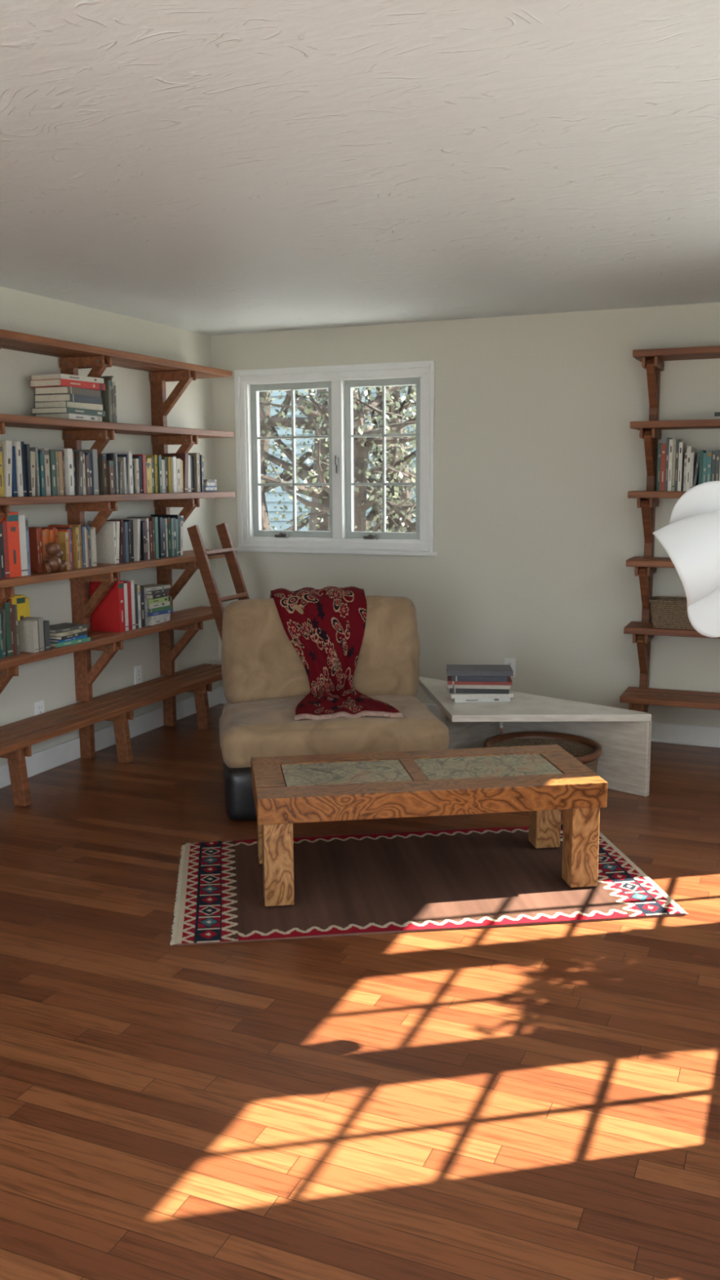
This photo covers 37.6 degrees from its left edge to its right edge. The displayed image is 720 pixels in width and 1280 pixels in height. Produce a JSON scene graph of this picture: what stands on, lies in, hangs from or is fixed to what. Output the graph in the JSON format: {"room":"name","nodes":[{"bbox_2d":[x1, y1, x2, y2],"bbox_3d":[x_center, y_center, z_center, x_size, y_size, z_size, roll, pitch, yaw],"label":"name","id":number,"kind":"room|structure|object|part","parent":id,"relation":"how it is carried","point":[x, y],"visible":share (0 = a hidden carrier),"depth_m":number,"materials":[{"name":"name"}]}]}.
{"room":"living room","nodes":[
{"label":"living room","id":0,"kind":"room"},
{"bbox_2d":[0,286,219,764],"bbox_3d":[-2.581,-0.204,3.385,0.100,2.640,8.100,3,9,23],"label":"wall","id":1,"kind":"structure","parent":0,"point":[51,681],"depth_m":5.96,"materials":[{"name":"beige paint"}]},
{"bbox_2d":[34,700,44,715],"bbox_3d":[-1.669,0.376,5.513,0.010,0.114,0.070,3,9,23],"label":"wall outlet","id":2,"kind":"object","parent":1,"relation":"attached to","point":[39,705],"visible":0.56,"depth_m":5.50,"materials":[{"name":"plastic"}]},
{"bbox_2d":[0,686,220,788],"bbox_3d":[-2.503,0.941,3.584,0.014,0.115,8.000,3,9,23],"label":"baseboard","id":3,"kind":"structure","parent":1,"relation":"attached to","point":[44,760],"depth_m":5.98,"materials":[{"name":"white paint"}]},
{"bbox_2d":[133,665,142,684],"bbox_3d":[-1.325,0.211,6.318,0.010,0.114,0.070,3,9,23],"label":"wall outlet","id":4,"kind":"object","parent":1,"relation":"attached to","point":[137,669],"visible":0.98,"depth_m":6.31,"materials":[{"name":"plastic"}]},
{"bbox_2d":[0,703,719,1279],"bbox_3d":[-0.563,1.160,2.793,4.420,0.100,8.200,3,9,23],"label":"floor","id":5,"kind":"structure","parent":0,"point":[537,1101],"depth_m":2.74,"materials":[{"name":"brown wood"}]},
{"bbox_2d":[0,328,236,806],"bbox_3d":[-1.822,-0.263,4.617,0.343,2.183,4.750,3,9,23],"label":"bookshelf","id":6,"kind":"object","parent":5,"relation":"on","point":[16,738],"visible":0.91,"depth_m":5.68,"materials":[{"name":"wood"}]},
{"bbox_2d":[43,542,67,573],"bbox_3d":[-1.498,-0.405,5.163,0.083,0.149,0.160,3,9,23],"label":"wooden figurine","id":7,"kind":"object","parent":6,"relation":"on","point":[52,562],"visible":1,"depth_m":5.13,"materials":[{"name":"brown wood"}]},
{"bbox_2d":[29,373,106,421],"bbox_3d":[-1.471,-1.216,5.336,0.236,0.218,0.347,3,9,23],"label":"books","id":8,"kind":"object","parent":6,"relation":"in","point":[61,396],"visible":0.95,"depth_m":5.22,"materials":[{"name":"paper"}]},
{"bbox_2d":[49,622,90,647],"bbox_3d":[-1.512,-0.027,5.351,0.190,0.085,0.253,3,9,23],"label":"books","id":9,"kind":"object","parent":6,"relation":"in","point":[62,634],"visible":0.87,"depth_m":5.30,"materials":[{"name":"paper"}]},
{"bbox_2d":[0,579,147,658],"bbox_3d":[-1.619,-0.097,5.190,0.241,0.278,1.704,3,9,23],"label":"books","id":10,"kind":"object","parent":6,"relation":"in","point":[123,608],"visible":0.96,"depth_m":5.68,"materials":[{"name":"paper"}]},
{"bbox_2d":[0,511,183,578],"bbox_3d":[-1.498,-0.525,5.455,0.228,0.302,1.921,3,9,23],"label":"books","id":11,"kind":"object","parent":6,"relation":"in","point":[23,552],"visible":0.87,"depth_m":5.47,"materials":[{"name":"paper"}]},
{"bbox_2d":[0,440,204,497],"bbox_3d":[-1.508,-0.870,5.382,0.209,0.268,2.458,3,9,23],"label":"books","id":12,"kind":"object","parent":6,"relation":"in","point":[25,470],"visible":0.98,"depth_m":5.45,"materials":[{"name":"paper"}]},
{"bbox_2d":[100,375,117,422],"bbox_3d":[-1.363,-1.259,5.545,0.172,0.240,0.078,3,9,23],"label":"books","id":13,"kind":"object","parent":6,"relation":"in","point":[108,396],"visible":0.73,"depth_m":5.50,"materials":[{"name":"paper"}]},
{"bbox_2d":[141,583,173,625],"bbox_3d":[-1.214,-0.206,6.096,0.180,0.211,0.238,3,9,23],"label":"books","id":14,"kind":"object","parent":6,"relation":"in","point":[159,609],"visible":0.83,"depth_m":6.05,"materials":[{"name":"paper"}]},
{"bbox_2d":[203,479,217,492],"bbox_3d":[-0.973,-0.959,6.569,0.130,0.075,0.159,3,9,23],"label":"books","id":15,"kind":"object","parent":6,"relation":"in","point":[208,485],"visible":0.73,"depth_m":6.53,"materials":[{"name":"paper"}]},
{"bbox_2d":[186,522,249,638],"bbox_3d":[-0.725,-0.060,6.333,0.464,1.263,0.358,3,9,23],"label":"wooden ladder","id":16,"kind":"object","parent":5,"relation":"on","point":[202,556],"visible":0.46,"depth_m":6.18,"materials":[{"name":"brown wood"}]},
{"bbox_2d":[217,595,448,820],"bbox_3d":[-0.162,0.277,5.186,1.076,0.922,1.075,-1,9,-7],"label":"lounge chair","id":17,"kind":"object","parent":5,"relation":"on","point":[264,678],"visible":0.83,"depth_m":5.31,"materials":[{"name":"beige fabric"}]},
{"bbox_3d":[-0.157,0.436,5.176,1.067,0.283,0.950,-1,7,-7],"label":"seat","id":18,"kind":"part","parent":17,"relation":"part of","materials":[{"name":"beige fabric"}]},
{"bbox_2d":[270,586,402,719],"bbox_3d":[-0.152,0.032,5.248,0.497,0.536,1.005,-2,9,-12],"label":"throw blanket","id":19,"kind":"object","parent":17,"relation":"on","point":[325,626],"visible":0.97,"depth_m":5.31,"materials":[{"name":"fabric"}]},
{"bbox_2d":[169,824,688,945],"bbox_3d":[0.201,0.905,4.056,1.790,0.012,0.988,-1,9,-7],"label":"rug","id":20,"kind":"object","parent":5,"relation":"on","point":[361,884],"visible":0.91,"depth_m":3.92,"materials":[{"name":"fabric"}]},
{"bbox_2d":[250,744,607,906],"bbox_3d":[0.234,0.691,4.056,1.270,0.402,0.560,-2,9,-8],"label":"coffee table","id":21,"kind":"object","parent":20,"relation":"on","point":[543,781],"visible":1,"depth_m":3.86,"materials":[{"name":"brown wood"}]},
{"bbox_2d":[417,676,651,796],"bbox_3d":[0.639,0.514,5.327,1.475,0.400,0.664,8,12,42],"label":"side table","id":22,"kind":"object","parent":5,"relation":"on","point":[624,735],"visible":0.51,"depth_m":5.16,"materials":[{"name":"wood"}]},
{"bbox_2d":[445,664,513,702],"bbox_3d":[0.608,0.220,5.399,0.337,0.158,0.239,0,9,1],"label":"books","id":23,"kind":"object","parent":22,"relation":"on","point":[466,683],"visible":1,"depth_m":5.30,"materials":[{"name":"paper"}]},
{"bbox_2d":[484,731,601,773],"bbox_3d":[0.875,0.626,5.079,0.556,0.250,0.556,3,9,23],"label":"round wicker basket","id":24,"kind":"object","parent":5,"relation":"on","point":[588,751],"visible":0.36,"depth_m":5.25,"materials":[{"name":"brown wicker"}]},
{"bbox_2d":[619,345,719,712],"bbox_3d":[2.162,-0.433,5.588,1.450,2.183,0.343,3,9,23],"label":"bookshelf","id":25,"kind":"object","parent":5,"relation":"on","point":[639,699],"visible":0.94,"depth_m":5.75,"materials":[{"name":"wood"}]},
{"bbox_2d":[648,595,695,630],"bbox_3d":[1.773,-0.146,5.774,0.364,0.155,0.210,3,9,23],"label":"wicker basket","id":26,"kind":"object","parent":25,"relation":"in","point":[666,612],"visible":0.52,"depth_m":5.72,"materials":[{"name":"brown wicker"}]},
{"bbox_2d":[657,437,719,491],"bbox_3d":[1.968,-0.937,5.633,0.714,0.285,0.207,3,9,23],"label":"books","id":27,"kind":"object","parent":25,"relation":"in","point":[678,470],"visible":0.8,"depth_m":5.64,"materials":[{"name":"paper"}]},
{"bbox_2d":[714,412,719,419],"bbox_3d":[1.989,-1.176,5.550,0.241,0.039,0.167,3,9,23],"label":"books","id":28,"kind":"object","parent":25,"relation":"in","point":[717,415],"visible":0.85,"depth_m":5.52,"materials":[{"name":"paper"}]},
{"bbox_2d":[0,0,719,335],"bbox_3d":[-0.577,-1.351,2.410,4.420,0.100,8.200,3,9,23],"label":"ceiling","id":29,"kind":"structure","parent":0,"point":[210,167],"depth_m":3.06,"materials":[{"name":"white paint"}]},
{"bbox_2d":[652,480,719,637],"bbox_3d":[1.007,-0.679,2.752,0.501,1.350,0.245,0,9,1],"label":"pendant lamp","id":30,"kind":"object","parent":29,"relation":"hanging from","point":[691,540],"visible":1,"depth_m":2.73,"materials":[{"name":"white"}]},
{"bbox_2d":[210,302,719,727],"bbox_3d":[0.999,-0.667,6.291,4.420,2.640,0.100,3,9,23],"label":"wall","id":31,"kind":"structure","parent":0,"point":[538,456],"depth_m":6.21,"materials":[{"name":"beige paint"}]},
{"bbox_2d":[234,360,436,555],"bbox_3d":[-0.168,-1.133,6.680,1.400,1.165,0.154,3,9,23],"label":"window","id":32,"kind":"structure","parent":31,"relation":"in","point":[340,380],"depth_m":6.65,"materials":[{"name":"white paint"}]},
{"bbox_2d":[220,687,719,747],"bbox_3d":[0.988,0.491,6.410,4.207,0.115,0.020,3,9,23],"label":"baseboard","id":33,"kind":"structure","parent":31,"relation":"attached to","point":[661,732],"depth_m":6.05,"materials":[{"name":"white paint"}]},
{"bbox_2d":[504,657,515,676],"bbox_3d":[0.908,0.167,6.399,0.070,0.114,0.010,3,9,23],"label":"wall outlet","id":34,"kind":"object","parent":31,"relation":"attached to","point":[512,661],"visible":0.49,"depth_m":6.39,"materials":[{"name":"plastic"}]},
{"label":"outside","id":35,"kind":"structure","parent":0,"visible":0},
{"bbox_3d":[1.348,1.111,6.363,65.000,0.100,60.000,3,9,23],"label":"ground","id":36,"kind":"structure","parent":35,"visible":0},
{"bbox_2d":[258,386,411,530],"bbox_3d":[-1.197,-2.765,10.763,3.735,6.307,4.105,-7,11,-36],"label":"tree","id":37,"kind":"object","parent":36,"relation":"on","point":[265,525],"visible":0.02,"depth_m":10.97,"materials":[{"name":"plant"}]},
{"bbox_2d":[258,385,416,532],"bbox_3d":[-0.069,-2.193,8.730,2.682,5.774,2.763,3,9,23],"label":"tree","id":38,"kind":"object","parent":36,"relation":"on","point":[361,451],"visible":0.2,"depth_m":8.68,"materials":[{"name":"green plant"}]},
{"bbox_2d":[258,385,416,532],"bbox_3d":[-0.267,-2.503,9.807,3.518,6.094,3.830,3,9,23],"label":"tree","id":39,"kind":"object","parent":36,"relation":"on","point":[267,420],"visible":0.05,"depth_m":9.75,"materials":[{"name":"green plant"}]},
{"bbox_2d":[265,386,416,532],"bbox_3d":[-0.632,-4.039,18.481,11.500,6.445,6.000,3,9,23],"label":"neighbouring house","id":40,"kind":"structure","parent":36,"relation":"on","point":[271,500],"depth_m":15.59,"materials":[{"name":"paint"}]},
{"bbox_2d":[271,385,416,532],"bbox_3d":[0.668,-1.854,8.713,2.323,5.082,2.751,3,9,23],"label":"tree","id":41,"kind":"object","parent":36,"relation":"on","point":[408,475],"visible":0.08,"depth_m":8.64,"materials":[{"name":"green plant"}]},
{"bbox_2d":[280,385,416,531],"bbox_3d":[1.127,-3.374,10.871,4.141,7.450,4.680,-6,10,-31],"label":"tree","id":42,"kind":"object","parent":36,"relation":"on","point":[371,464],"visible":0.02,"depth_m":11.28,"materials":[{"name":"green plant"}]},
{"bbox_2d":[283,385,416,532],"bbox_3d":[0.287,-3.087,10.120,3.818,7.101,4.195,3,9,23],"label":"tree","id":43,"kind":"object","parent":36,"relation":"on","point":[394,397],"visible":0.02,"depth_m":10.18,"materials":[{"name":"green plant"}]}
]}

